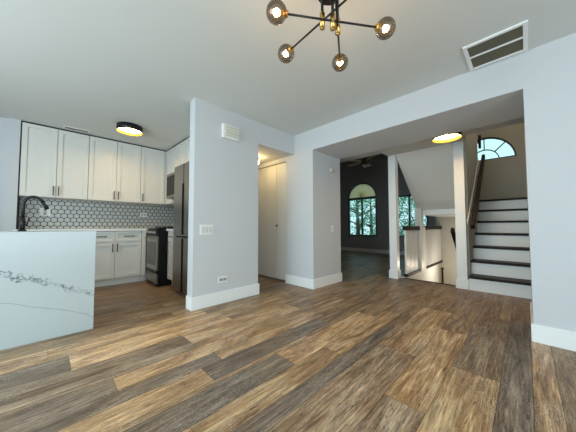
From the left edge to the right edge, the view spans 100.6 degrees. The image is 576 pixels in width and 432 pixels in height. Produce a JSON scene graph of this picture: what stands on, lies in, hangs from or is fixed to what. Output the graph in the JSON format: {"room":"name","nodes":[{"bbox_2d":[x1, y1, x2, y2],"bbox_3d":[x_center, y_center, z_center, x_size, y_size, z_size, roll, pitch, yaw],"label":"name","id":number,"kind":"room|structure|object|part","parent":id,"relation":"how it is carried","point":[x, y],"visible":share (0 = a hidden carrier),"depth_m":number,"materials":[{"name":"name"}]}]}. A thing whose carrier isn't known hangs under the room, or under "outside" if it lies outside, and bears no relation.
{"room":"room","nodes":[
{"label":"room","id":0,"kind":"room"},
{"bbox_2d":[2,117,21,230],"bbox_3d":[-3.950,-0.127,3.420,0.428,2.440,0.121,-2,-3,45],"label":"pier","id":1,"kind":"object","parent":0,"point":[13,125],"visible":0.54,"depth_m":3.29,"materials":[{"name":"grey paint"}]},
{"bbox_2d":[0,117,173,273],"bbox_3d":[-3.856,-0.121,3.559,0.365,2.440,4.390,-2,-3,45],"label":"wall","id":2,"kind":"structure","parent":0,"point":[3,121],"depth_m":3.28,"materials":[{"name":"grey paint"}]},
{"bbox_2d":[16,195,19,228],"bbox_3d":[-3.858,-0.047,3.418,0.292,0.468,0.008,-2,-3,45],"label":"trim","id":3,"kind":"structure","parent":2,"relation":"attached to","point":[18,197],"depth_m":3.36,"materials":[{"name":"black metal"}]},
{"bbox_2d":[19,122,88,200],"bbox_3d":[-3.584,-0.794,3.707,0.340,1.047,0.735,-2,-3,45],"label":"upper cabinet","id":4,"kind":"object","parent":2,"relation":"attached to","point":[54,163],"visible":1,"depth_m":3.59,"materials":[{"name":"white paint"}]},
{"bbox_3d":[-3.627,-0.803,3.490,0.020,1.039,0.361,-2,-3,45],"label":"door","id":5,"kind":"part","parent":4,"relation":"part of","materials":[{"name":"white paint"}]},
{"bbox_3d":[-3.366,-0.792,3.750,0.020,1.039,0.360,-2,-3,45],"label":"door","id":6,"kind":"part","parent":4,"relation":"part of","materials":[{"name":"white paint"}]},
{"bbox_2d":[17,120,164,195],"bbox_3d":[-3.194,-0.784,4.128,0.302,1.064,1.909,-2,-3,45],"label":"trim","id":7,"kind":"structure","parent":2,"relation":"attached to","point":[21,120],"depth_m":3.58,"materials":[{"name":"grey"}]},
{"bbox_2d":[19,197,173,228],"bbox_3d":[-3.168,-0.008,4.324,0.012,0.468,2.265,-2,-3,45],"label":"tile backsplash","id":8,"kind":"structure","parent":2,"relation":"attached to","point":[64,214],"depth_m":4.13,"materials":[{"name":"grey tile"}]},
{"bbox_2d":[39,208,50,215],"bbox_3d":[-3.767,-0.064,3.708,0.010,0.120,0.120,-2,-3,45],"label":"power outlet","id":9,"kind":"object","parent":8,"relation":"attached to","point":[42,212],"visible":0.88,"depth_m":3.70,"materials":[{"name":"white plastic"}]},
{"bbox_2d":[86,136,140,203],"bbox_3d":[-3.063,-0.772,4.230,0.340,1.047,0.738,-2,-3,45],"label":"upper cabinet","id":10,"kind":"object","parent":2,"relation":"attached to","point":[114,167],"visible":1,"depth_m":4.11,"materials":[{"name":"white paint"}]},
{"bbox_3d":[-3.104,-0.781,4.013,0.020,1.039,0.367,-2,-3,45],"label":"door","id":11,"kind":"part","parent":10,"relation":"part of","materials":[{"name":"white paint"}]},
{"bbox_3d":[-2.843,-0.770,4.275,0.020,1.039,0.357,-2,-3,45],"label":"door","id":12,"kind":"part","parent":10,"relation":"part of","materials":[{"name":"white paint"}]},
{"bbox_2d":[137,147,166,204],"bbox_3d":[-2.642,-0.754,4.653,0.340,1.047,0.453,-2,-3,45],"label":"upper cabinet","id":13,"kind":"object","parent":2,"relation":"attached to","point":[152,176],"depth_m":4.56,"materials":[{"name":"white paint"}]},
{"bbox_3d":[-2.412,-0.751,4.718,0.026,1.047,0.036,-2,-3,45],"label":"corner filler","id":14,"kind":"part","parent":13,"relation":"part of","materials":[{"name":"white wood"}]},
{"bbox_2d":[187,98,293,297],"bbox_3d":[-0.534,-0.132,3.367,0.135,2.440,1.674,-2,-3,45],"label":"wall","id":15,"kind":"structure","parent":0,"point":[223,173],"depth_m":3.00,"materials":[{"name":"grey paint"}]},
{"bbox_2d":[200,225,212,234],"bbox_3d":[-0.958,0.162,2.822,0.013,0.120,0.165,-2,-3,45],"label":"wall switch","id":16,"kind":"object","parent":15,"relation":"attached to","point":[204,229],"visible":1,"depth_m":2.81,"materials":[{"name":"white plastic"}]},
{"bbox_2d":[186,283,258,310],"bbox_3d":[-1.982,1.055,4.234,3.516,0.145,0.960,-2,-3,45],"label":"baseboard","id":17,"kind":"structure","parent":15,"relation":"attached to","point":[195,303],"depth_m":2.91,"materials":[{"name":"white paint"}]},
{"bbox_2d":[218,276,226,282],"bbox_3d":[-0.804,0.782,2.951,0.010,0.078,0.120,-2,-3,45],"label":"power outlet","id":18,"kind":"object","parent":15,"relation":"attached to","point":[221,279],"visible":1,"depth_m":2.94,"materials":[{"name":"white plastic"}]},
{"bbox_2d":[221,123,238,141],"bbox_3d":[-0.734,-1.070,3.068,0.060,0.180,0.235,-2,-3,45],"label":"door chime","id":19,"kind":"object","parent":15,"relation":"attached to","point":[229,132],"visible":1,"depth_m":3.04,"materials":[{"name":"white plastic"}]},
{"bbox_2d":[258,148,287,164],"bbox_3d":[-1.490,-1.117,5.017,3.484,0.300,0.745,-2,-3,45],"label":"ceiling","id":20,"kind":"structure","parent":0,"point":[265,156],"depth_m":4.06,"materials":[{"name":"grey paint"}]},
{"bbox_2d":[0,250,575,431],"bbox_3d":[0.668,1.191,3.415,8.741,0.200,10.649,-2,-3,45],"label":"floor","id":21,"kind":"structure","parent":0,"point":[369,350],"depth_m":1.62,"materials":[{"name":"brown wood"}]},
{"bbox_2d":[0,230,95,350],"bbox_3d":[-2.685,0.576,1.857,0.740,0.900,1.775,-2,-3,45],"label":"kitchen island","id":22,"kind":"object","parent":21,"relation":"on","point":[47,278],"visible":1,"depth_m":1.99,"materials":[{"name":"white stone"}]},
{"bbox_2d":[0,230,89,231],"bbox_3d":[-2.700,0.146,1.890,0.700,0.038,1.775,-2,-3,45],"label":"island countertop","id":23,"kind":"structure","parent":22,"relation":"on","point":[55,230],"depth_m":2.07,"materials":[{"name":"white stone"}]},
{"bbox_2d":[18,196,49,230],"bbox_3d":[-2.403,-0.026,2.267,0.056,0.337,0.203,-2,-3,45],"label":"faucet","id":24,"kind":"object","parent":23,"relation":"on","point":[22,221],"visible":0.97,"depth_m":2.21,"materials":[{"name":"black metal"}]},
{"bbox_3d":[-2.411,-0.091,2.261,0.028,0.207,0.151,-2,-3,45],"label":"spout","id":25,"kind":"part","parent":24,"relation":"part of","materials":[{"name":"black metal"}]},
{"bbox_2d":[95,231,140,286],"bbox_3d":[-2.975,0.685,4.028,0.630,0.868,0.743,-2,-3,45],"label":"base cabinet","id":26,"kind":"object","parent":21,"relation":"on","point":[118,253],"visible":0.81,"depth_m":3.87,"materials":[{"name":"white paint"}]},
{"bbox_2d":[14,228,148,230],"bbox_3d":[-2.926,0.233,4.072,0.672,0.035,2.264,-2,-3,45],"label":"countertop","id":27,"kind":"structure","parent":26,"relation":"on","point":[122,229],"depth_m":3.69,"materials":[{"name":"white stone"}]},
{"bbox_3d":[-2.917,0.706,3.705,0.020,0.562,0.364,-2,-3,45],"label":"door","id":28,"kind":"part","parent":26,"relation":"part of","materials":[{"name":"white paint"}]},
{"bbox_3d":[-2.917,0.328,3.721,0.020,0.168,0.364,-2,-3,45],"label":"drawer","id":29,"kind":"part","parent":26,"relation":"part of","materials":[{"name":"white paint"}]},
{"bbox_3d":[-2.654,0.717,3.969,0.020,0.562,0.365,-2,-3,45],"label":"door","id":30,"kind":"part","parent":26,"relation":"part of","materials":[{"name":"white paint"}]},
{"bbox_3d":[-2.654,0.339,3.985,0.020,0.168,0.365,-2,-3,45],"label":"drawer","id":31,"kind":"part","parent":26,"relation":"part of","materials":[{"name":"white paint"}]},
{"bbox_2d":[139,231,145,280],"bbox_3d":[-2.506,0.691,4.161,0.100,0.868,0.103,-2,-3,45],"label":"cabinet filler","id":32,"kind":"object","parent":21,"relation":"on","point":[142,276],"visible":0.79,"depth_m":4.12,"materials":[{"name":"white paint"}]},
{"bbox_2d":[145,227,172,286],"bbox_3d":[-1.982,0.628,4.144,0.524,0.990,0.793,-2,-3,45],"label":"stove","id":33,"kind":"object","parent":21,"relation":"on","point":[157,257],"visible":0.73,"depth_m":3.79,"materials":[{"name":"black metal"}]},
{"bbox_3d":[-2.218,0.991,3.891,0.516,0.145,0.028,-2,-3,45],"label":"drawer","id":34,"kind":"part","parent":33,"relation":"part of","materials":[{"name":"silver metal"}]},
{"bbox_3d":[-2.218,0.594,3.908,0.516,0.530,0.028,-2,-3,45],"label":"oven door","id":35,"kind":"part","parent":33,"relation":"part of","materials":[{"name":"silver metal"}]},
{"bbox_3d":[-2.219,0.269,3.922,0.520,0.110,0.028,-2,-3,45],"label":"control panel","id":36,"kind":"part","parent":33,"relation":"part of","materials":[{"name":"metal"}]},
{"bbox_2d":[166,231,174,279],"bbox_3d":[-1.582,0.677,3.863,0.390,0.868,0.630,-2,-3,45],"label":"base cabinet","id":37,"kind":"object","parent":21,"relation":"on","point":[170,233],"visible":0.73,"depth_m":3.75,"materials":[{"name":"white paint"}]},
{"bbox_3d":[-1.771,0.703,3.671,0.382,0.562,0.020,-2,-3,45],"label":"door","id":38,"kind":"part","parent":37,"relation":"part of","materials":[{"name":"white paint"}]},
{"bbox_3d":[-1.772,0.326,3.688,0.382,0.168,0.020,-2,-3,45],"label":"drawer","id":39,"kind":"part","parent":37,"relation":"part of","materials":[{"name":"white paint"}]},
{"bbox_2d":[172,161,188,294],"bbox_3d":[-1.191,0.189,3.476,0.680,1.810,0.680,-2,-3,45],"label":"fridge","id":40,"kind":"object","parent":21,"relation":"on","point":[181,177],"visible":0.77,"depth_m":3.28,"materials":[{"name":"silver metal"}]},
{"bbox_3d":[-1.532,0.671,3.363,0.327,0.748,0.060,-2,-3,45],"label":"door","id":41,"kind":"part","parent":40,"relation":"part of","materials":[{"name":"silver metal"}]},
{"bbox_3d":[-1.532,-0.218,3.401,0.327,1.003,0.060,-2,-3,45],"label":"door","id":42,"kind":"part","parent":40,"relation":"part of","materials":[{"name":"silver metal"}]},
{"bbox_3d":[-1.282,0.660,3.114,0.327,0.748,0.060,-2,-3,45],"label":"door","id":43,"kind":"part","parent":40,"relation":"part of","materials":[{"name":"silver metal"}]},
{"bbox_3d":[-1.282,-0.229,3.152,0.327,1.003,0.060,-2,-3,45],"label":"door","id":44,"kind":"part","parent":40,"relation":"part of","materials":[{"name":"silver metal"}]},
{"bbox_2d":[388,155,400,278],"bbox_3d":[1.958,0.007,4.422,0.161,2.250,0.161,-2,-3,45],"label":"column","id":45,"kind":"structure","parent":21,"relation":"on","point":[394,272],"depth_m":4.37,"materials":[{"name":"white paint"}]},
{"bbox_3d":[1.959,1.058,4.376,0.161,0.145,0.161,-2,-3,45],"label":"trim","id":46,"kind":"part","parent":45,"relation":"part of","materials":[{"name":"white paint"}]},
{"bbox_2d":[402,226,420,276],"bbox_3d":[2.460,0.673,4.741,0.090,0.945,0.765,-2,-3,45],"label":"stair railing","id":47,"kind":"object","parent":21,"relation":"on","point":[411,244],"visible":1,"depth_m":4.67,"materials":[{"name":"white paint"}]},
{"bbox_3d":[2.460,0.241,4.760,0.090,0.080,0.765,-2,-3,45],"label":"rail","id":48,"kind":"part","parent":47,"relation":"part of","materials":[{"name":"brown wood"}]},
{"bbox_3d":[2.462,1.120,4.720,0.075,0.050,0.765,-2,-3,45],"label":"rail","id":49,"kind":"part","parent":47,"relation":"part of","materials":[{"name":"brown wood"}]},
{"bbox_2d":[396,143,454,271],"bbox_3d":[2.704,-0.074,4.477,0.885,2.415,1.250,-2,-3,45],"label":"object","id":50,"kind":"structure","parent":21,"relation":"on","point":[428,173],"depth_m":4.49,"materials":[{"name":"white paint"}]},
{"bbox_3d":[2.790,0.500,5.080,0.120,1.320,0.160,-2,-3,45],"label":"post","id":51,"kind":"part","parent":50,"relation":"part of","materials":[{"name":"white paint"}]},
{"bbox_2d":[423,226,442,268],"bbox_3d":[3.545,0.719,5.830,0.090,0.945,1.360,-2,-3,45],"label":"stair railing","id":52,"kind":"object","parent":21,"relation":"on","point":[433,233],"visible":0.87,"depth_m":5.75,"materials":[{"name":"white paint"}]},
{"bbox_3d":[3.544,0.287,5.848,0.090,0.080,1.360,-2,-3,45],"label":"rail","id":53,"kind":"part","parent":52,"relation":"part of","materials":[{"name":"brown wood"}]},
{"bbox_3d":[3.547,1.166,5.809,0.075,0.050,1.360,-2,-3,45],"label":"rail","id":54,"kind":"part","parent":52,"relation":"part of","materials":[{"name":"brown wood"}]},
{"bbox_2d":[453,141,468,289],"bbox_3d":[2.679,-0.025,3.704,0.163,2.250,0.161,-2,-3,45],"label":"column","id":55,"kind":"structure","parent":21,"relation":"on","point":[462,280],"depth_m":3.66,"materials":[{"name":"white paint"}]},
{"bbox_3d":[2.680,1.027,3.659,0.163,0.145,0.161,-2,-3,45],"label":"trim","id":56,"kind":"part","parent":55,"relation":"part of","materials":[{"name":"white paint"}]},
{"bbox_2d":[426,197,531,298],"bbox_3d":[3.720,0.413,4.576,1.955,1.449,2.935,-2,-3,45],"label":"staircase","id":57,"kind":"structure","parent":21,"relation":"on","point":[502,224],"depth_m":3.73,"materials":[{"name":"white paint"}]},
{"bbox_2d":[0,0,575,151],"bbox_3d":[-0.916,-1.521,1.203,7.940,0.150,5.360,-2,-3,45],"label":"ceiling","id":58,"kind":"structure","parent":0,"point":[93,66],"depth_m":2.11,"materials":[{"name":"white paint"}]},
{"bbox_2d":[63,125,89,132],"bbox_3d":[-3.247,-1.331,3.681,0.110,0.012,0.310,-2,-3,45],"label":"ceiling vent","id":59,"kind":"object","parent":58,"relation":"in","point":[64,126],"visible":1,"depth_m":3.67,"materials":[{"name":"white plastic"}]},
{"bbox_2d":[116,122,142,135],"bbox_3d":[-2.367,-1.299,3.579,0.330,0.086,0.330,-2,-3,45],"label":"ceiling lamp","id":60,"kind":"object","parent":58,"relation":"attached to","point":[127,128],"visible":1,"depth_m":3.56,"materials":[{"name":"black metal"}]},
{"bbox_2d":[119,128,140,132],"bbox_3d":[-2.367,-1.303,3.579,0.318,0.001,0.318,-2,-3,45],"label":"diffuser","id":61,"kind":"object","parent":60,"relation":"attached to","point":[124,129],"depth_m":3.64,"materials":[{"name":"white plastic"}]},
{"bbox_2d":[266,0,395,71],"bbox_3d":[0.234,-1.236,1.415,0.748,0.400,0.692,-2,-3,45],"label":"chandelier","id":62,"kind":"object","parent":58,"relation":"hanging from","point":[334,23],"visible":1,"depth_m":1.37,"materials":[{"name":"black metal"}]},
{"bbox_3d":[-0.062,-1.102,1.295,0.112,0.112,0.112,-2,-3,45],"label":"glass globe","id":63,"kind":"part","parent":62,"relation":"part of"},
{"bbox_3d":[-0.062,-1.102,1.295,0.038,0.038,0.038,-2,-3,45],"label":"bulb","id":64,"kind":"part","parent":62,"relation":"part of","materials":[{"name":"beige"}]},
{"bbox_2d":[280,9,287,17],"bbox_3d":[-0.023,-1.102,1.302,0.044,0.042,0.042,0,-2,-9],"label":"socket","id":65,"kind":"object","parent":62,"relation":"attached to","point":[284,13],"depth_m":1.29,"materials":[{"name":"gold metal"}]},
{"bbox_3d":[-0.013,-1.093,1.612,0.112,0.112,0.112,-2,-3,45],"label":"glass globe","id":66,"kind":"part","parent":62,"relation":"part of"},
{"bbox_2d":[286,46,293,53],"bbox_3d":[0.012,-1.095,1.581,0.047,0.042,0.042,-2,-3,45],"label":"socket","id":67,"kind":"object","parent":62,"relation":"attached to","point":[290,49],"depth_m":1.57,"materials":[{"name":"gold metal"}]},
{"bbox_3d":[0.188,-1.104,1.364,0.012,0.012,0.530,2,-3,-39],"label":"arm","id":68,"kind":"part","parent":62,"relation":"part of","materials":[{"name":"black metal"}]},
{"bbox_3d":[0.194,-1.178,1.359,0.016,0.207,0.016,-2,-3,45],"label":"stem","id":69,"kind":"part","parent":62,"relation":"part of","materials":[{"name":"black metal"}]},
{"bbox_3d":[0.242,-1.345,1.381,0.150,0.128,0.150,-2,-3,45],"label":"hub plate","id":70,"kind":"part","parent":62,"relation":"part of","materials":[{"name":"black metal"}]},
{"bbox_3d":[0.254,-1.100,1.348,0.532,0.012,0.012,0,-2,-9],"label":"arm","id":71,"kind":"part","parent":62,"relation":"part of","materials":[{"name":"black metal"}]},
{"bbox_3d":[0.253,-1.176,1.358,0.016,0.212,0.016,-2,-3,45],"label":"stem","id":72,"kind":"part","parent":62,"relation":"part of","materials":[{"name":"black metal"}]},
{"bbox_3d":[0.286,-1.094,1.377,0.012,0.012,0.530,-1,-3,15],"label":"arm","id":73,"kind":"part","parent":62,"relation":"part of","materials":[{"name":"black metal"}]},
{"bbox_3d":[0.367,-1.081,1.686,0.112,0.112,0.112,-2,-3,45],"label":"glass globe","id":74,"kind":"part","parent":62,"relation":"part of"},
{"bbox_2d":[337,54,342,62],"bbox_3d":[0.357,-1.082,1.647,0.042,0.042,0.044,-1,-3,15],"label":"socket","id":75,"kind":"object","parent":62,"relation":"attached to","point":[339,57],"depth_m":1.63,"materials":[{"name":"gold metal"}]},
{"bbox_2d":[374,23,383,31],"bbox_3d":[0.532,-1.098,1.394,0.044,0.042,0.042,0,-2,-9],"label":"socket","id":76,"kind":"object","parent":62,"relation":"attached to","point":[378,27],"depth_m":1.39,"materials":[{"name":"gold metal"}]},
{"bbox_3d":[0.571,-1.098,1.401,0.112,0.112,0.112,-2,-3,45],"label":"glass globe","id":77,"kind":"part","parent":62,"relation":"part of"},
{"bbox_3d":[0.571,-1.098,1.401,0.038,0.038,0.038,-2,-3,45],"label":"bulb","id":78,"kind":"part","parent":62,"relation":"part of","materials":[{"name":"beige glass"}]},
{"bbox_2d":[462,20,527,70],"bbox_3d":[1.742,-1.405,2.012,0.390,0.014,0.407,-2,-3,45],"label":"ceiling vent","id":79,"kind":"object","parent":58,"relation":"in","point":[513,40],"visible":1,"depth_m":1.99,"materials":[{"name":"white metal"}]},
{"bbox_2d":[341,247,404,254],"bbox_3d":[1.373,1.175,6.911,4.530,0.130,4.606,-2,-3,45],"label":"baseboard","id":80,"kind":"structure","parent":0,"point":[342,248],"depth_m":8.59,"materials":[{"name":"white paint"}]},
{"bbox_2d":[340,154,435,250],"bbox_3d":[3.046,-0.388,8.647,4.750,3.800,0.120,-2,-3,45],"label":"wall","id":81,"kind":"structure","parent":0,"point":[376,175],"depth_m":8.54,"materials":[{"name":"grey paint"}]},
{"bbox_2d":[348,183,376,236],"bbox_3d":[2.767,-0.246,8.906,1.140,1.980,0.070,-2,-3,45],"label":"window","id":82,"kind":"structure","parent":81,"relation":"in","point":[366,190],"depth_m":8.89,"materials":[{"name":"teal"}]},
{"bbox_3d":[2.766,-0.936,8.936,1.140,0.600,0.060,-2,-3,45],"label":"arch frame","id":83,"kind":"part","parent":82,"relation":"part of","materials":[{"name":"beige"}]},
{"bbox_2d":[350,184,374,197],"bbox_3d":[2.757,-0.948,8.927,1.040,0.504,0.015,-2,-3,45],"label":"pleated shade","id":84,"kind":"object","parent":82,"relation":"attached to","point":[365,190],"depth_m":8.90,"materials":[{"name":"beige fabric"}]},
{"bbox_2d":[398,195,427,236],"bbox_3d":[3.936,0.002,7.730,1.080,1.380,0.070,-2,-3,45],"label":"window","id":85,"kind":"structure","parent":81,"relation":"in","point":[408,196],"depth_m":7.72,"materials":[{"name":"teal"}]},
{"bbox_2d":[258,33,575,331],"bbox_3d":[0.888,-0.170,3.666,8.700,2.540,0.754,-2,-3,45],"label":"wall","id":86,"kind":"structure","parent":0,"point":[537,85],"depth_m":2.28,"materials":[{"name":"grey paint"}]},
{"bbox_2d":[258,161,285,279],"bbox_3d":[-0.395,0.089,4.440,1.072,2.030,0.085,-2,-3,45],"label":"door","id":87,"kind":"structure","parent":86,"relation":"in","point":[272,178],"depth_m":4.32,"materials":[{"name":"white paint"}]},
{"bbox_3d":[-0.474,0.101,4.536,0.256,2.015,0.030,-2,-3,45],"label":"panel","id":88,"kind":"part","parent":87,"relation":"part of","materials":[{"name":"white paint"}]},
{"bbox_3d":[-0.289,0.093,4.352,0.256,2.015,0.030,-2,-3,45],"label":"panel","id":89,"kind":"part","parent":87,"relation":"part of","materials":[{"name":"white paint"}]},
{"bbox_3d":[-0.103,0.085,4.167,0.256,2.015,0.030,-2,-3,45],"label":"panel","id":90,"kind":"part","parent":87,"relation":"part of","materials":[{"name":"white paint"}]},
{"bbox_2d":[285,273,575,351],"bbox_3d":[0.924,1.025,3.579,8.600,0.145,0.785,-2,-3,45],"label":"baseboard","id":91,"kind":"structure","parent":86,"relation":"attached to","point":[551,336],"depth_m":1.93,"materials":[{"name":"white paint"}]},
{"bbox_2d":[401,227,437,281],"bbox_3d":[2.900,1.500,5.190,0.100,2.530,2.330,-2,-3,45],"label":"wall","id":92,"kind":"structure","parent":0,"point":[430,274],"depth_m":5.29,"materials":[{"name":"white paint"}]},
{"bbox_2d":[340,117,523,162],"bbox_3d":[1.206,-1.189,4.527,7.800,0.150,0.852,-2,-3,45],"label":"ceiling","id":93,"kind":"structure","parent":0,"point":[427,143],"depth_m":3.83,"materials":[{"name":"white paint"}]},
{"bbox_2d":[432,131,461,142],"bbox_3d":[2.128,-1.103,3.209,0.330,0.136,0.330,-2,-3,45],"label":"ceiling lamp","id":94,"kind":"object","parent":93,"relation":"attached to","point":[454,136],"visible":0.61,"depth_m":3.28,"materials":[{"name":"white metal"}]},
{"bbox_2d":[435,134,458,139],"bbox_3d":[2.128,-1.083,3.208,0.318,0.001,0.318,-2,-3,45],"label":"diffuser","id":95,"kind":"object","parent":94,"relation":"attached to","point":[451,135],"depth_m":3.25,"materials":[{"name":"white plastic"}]},
{"bbox_2d":[438,133,481,282],"bbox_3d":[3.365,-0.342,5.064,1.086,6.200,2.867,-2,-3,45],"label":"wall","id":96,"kind":"structure","parent":0,"point":[471,152],"depth_m":3.96,"materials":[{"name":"beige paint"}]},
{"bbox_2d":[404,278,455,285],"bbox_3d":[2.398,1.130,4.056,0.810,0.034,0.055,-2,-3,45],"label":"trim","id":97,"kind":"structure","parent":96,"relation":"attached to","point":[404,278],"depth_m":4.03,"materials":[{"name":"brown wood"}]},
{"bbox_2d":[450,228,455,247],"bbox_3d":[3.289,0.943,4.451,0.092,1.461,1.729,-2,-3,45],"label":"handrail","id":98,"kind":"object","parent":96,"relation":"attached to","point":[452,231],"visible":0.23,"depth_m":3.94,"materials":[{"name":"brown wood"}]},
{"bbox_2d":[467,154,484,228],"bbox_3d":[3.251,-0.508,4.112,0.098,1.451,1.710,-2,-3,45],"label":"wall handrail","id":99,"kind":"object","parent":96,"relation":"attached to","point":[480,175],"visible":1,"depth_m":3.93,"materials":[{"name":"brown wood"}]},
{"bbox_2d":[477,135,480,148],"bbox_3d":[3.770,-1.464,4.710,0.048,0.279,0.132,-2,-3,45],"label":"handrail","id":100,"kind":"object","parent":96,"relation":"attached to","point":[479,136],"visible":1,"depth_m":4.68,"materials":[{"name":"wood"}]},
{"bbox_2d":[436,123,526,284],"bbox_3d":[4.796,-0.316,5.700,2.220,6.400,0.120,-2,-3,45],"label":"wall","id":101,"kind":"structure","parent":0,"point":[502,178],"depth_m":5.56,"materials":[{"name":"beige paint"}]},
{"bbox_2d":[477,137,516,160],"bbox_3d":[4.756,-1.608,5.794,1.120,0.560,0.060,-2,-3,45],"label":"window","id":102,"kind":"structure","parent":101,"relation":"in","point":[483,139],"depth_m":5.62,"materials":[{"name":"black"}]},
{"bbox_3d":[1.941,-2.311,6.968,5.670,0.100,4.173,-2,-3,45],"label":"ceiling","id":103,"kind":"structure","parent":0,"visible":0},
{"bbox_2d":[348,155,382,167],"bbox_3d":[2.292,-1.851,7.143,1.196,0.804,1.202,-2,-3,45],"label":"ceiling fan","id":104,"kind":"object","parent":103,"relation":"hanging from","point":[364,161],"visible":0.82,"depth_m":7.04,"materials":[{"name":"brown metal"}]},
{"bbox_3d":[2.296,-1.612,7.102,0.240,0.145,0.240,-2,-3,45],"label":"motor","id":105,"kind":"part","parent":104,"relation":"part of","materials":[{"name":"brown metal"}]},
{"bbox_3d":[-1.533,-0.064,4.927,3.485,2.440,0.870,-2,-3,45],"label":"wall","id":106,"kind":"structure","parent":0,"visible":0},
{"bbox_2d":[166,147,173,204],"bbox_3d":[-2.139,-0.752,4.694,0.382,1.047,0.353,-2,-3,45],"label":"upper cabinet","id":107,"kind":"object","parent":106,"relation":"attached to","point":[170,154],"visible":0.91,"depth_m":4.59,"materials":[{"name":"white paint"}]},
{"bbox_2d":[174,140,184,171],"bbox_3d":[-1.817,-1.021,4.385,0.513,0.537,0.353,-2,-3,45],"label":"upper cabinet","id":108,"kind":"object","parent":106,"relation":"attached to","point":[179,150],"visible":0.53,"depth_m":4.25,"materials":[{"name":"white paint"}]},
{"bbox_2d":[166,172,174,198],"bbox_3d":[-1.860,-0.530,4.322,0.512,0.440,0.469,-2,-3,45],"label":"microwave","id":109,"kind":"object","parent":108,"relation":"attached to","point":[170,177],"visible":0.33,"depth_m":4.19,"materials":[{"name":"silver metal"}]},
{"bbox_3d":[-2.025,-1.022,4.357,0.242,0.529,0.020,-2,-3,45],"label":"door","id":110,"kind":"part","parent":108,"relation":"part of","materials":[{"name":"white paint"}]},
{"bbox_3d":[-1.846,-1.030,4.179,0.247,0.529,0.020,-2,-3,45],"label":"door","id":111,"kind":"part","parent":108,"relation":"part of","materials":[{"name":"white paint"}]},
{"bbox_2d":[185,137,189,162],"bbox_3d":[-1.481,-0.781,4.039,0.423,1.047,0.353,-2,-3,45],"label":"upper cabinet","id":112,"kind":"object","parent":106,"relation":"attached to","point":[187,141],"visible":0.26,"depth_m":4.04,"materials":[{"name":"white paint"}]},
{"label":"outside","id":113,"kind":"structure","parent":0,"visible":0},
{"bbox_3d":[9.269,2.250,17.730,36.000,0.100,21.680,-2,-3,45],"label":"ground","id":114,"kind":"structure","parent":113,"visible":0},
{"bbox_2d":[350,196,375,234],"bbox_3d":[3.534,0.013,12.284,3.117,3.921,3.152,-2,-3,34],"label":"tree","id":115,"kind":"object","parent":114,"relation":"on","point":[357,213],"visible":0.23,"depth_m":12.09,"materials":[{"name":"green plant"}]},
{"bbox_2d":[350,199,375,234],"bbox_3d":[5.376,0.015,15.800,3.192,4.214,3.033,-2,-3,45],"label":"tree","id":116,"kind":"object","parent":114,"relation":"on","point":[371,226],"visible":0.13,"depth_m":15.69,"materials":[{"name":"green plant"}]},
{"bbox_2d":[398,196,426,235],"bbox_3d":[5.801,0.187,10.499,2.442,3.417,2.787,-2,-3,45],"label":"tree","id":117,"kind":"object","parent":114,"relation":"on","point":[404,199],"visible":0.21,"depth_m":10.59,"materials":[{"name":"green plant"}]}
]}

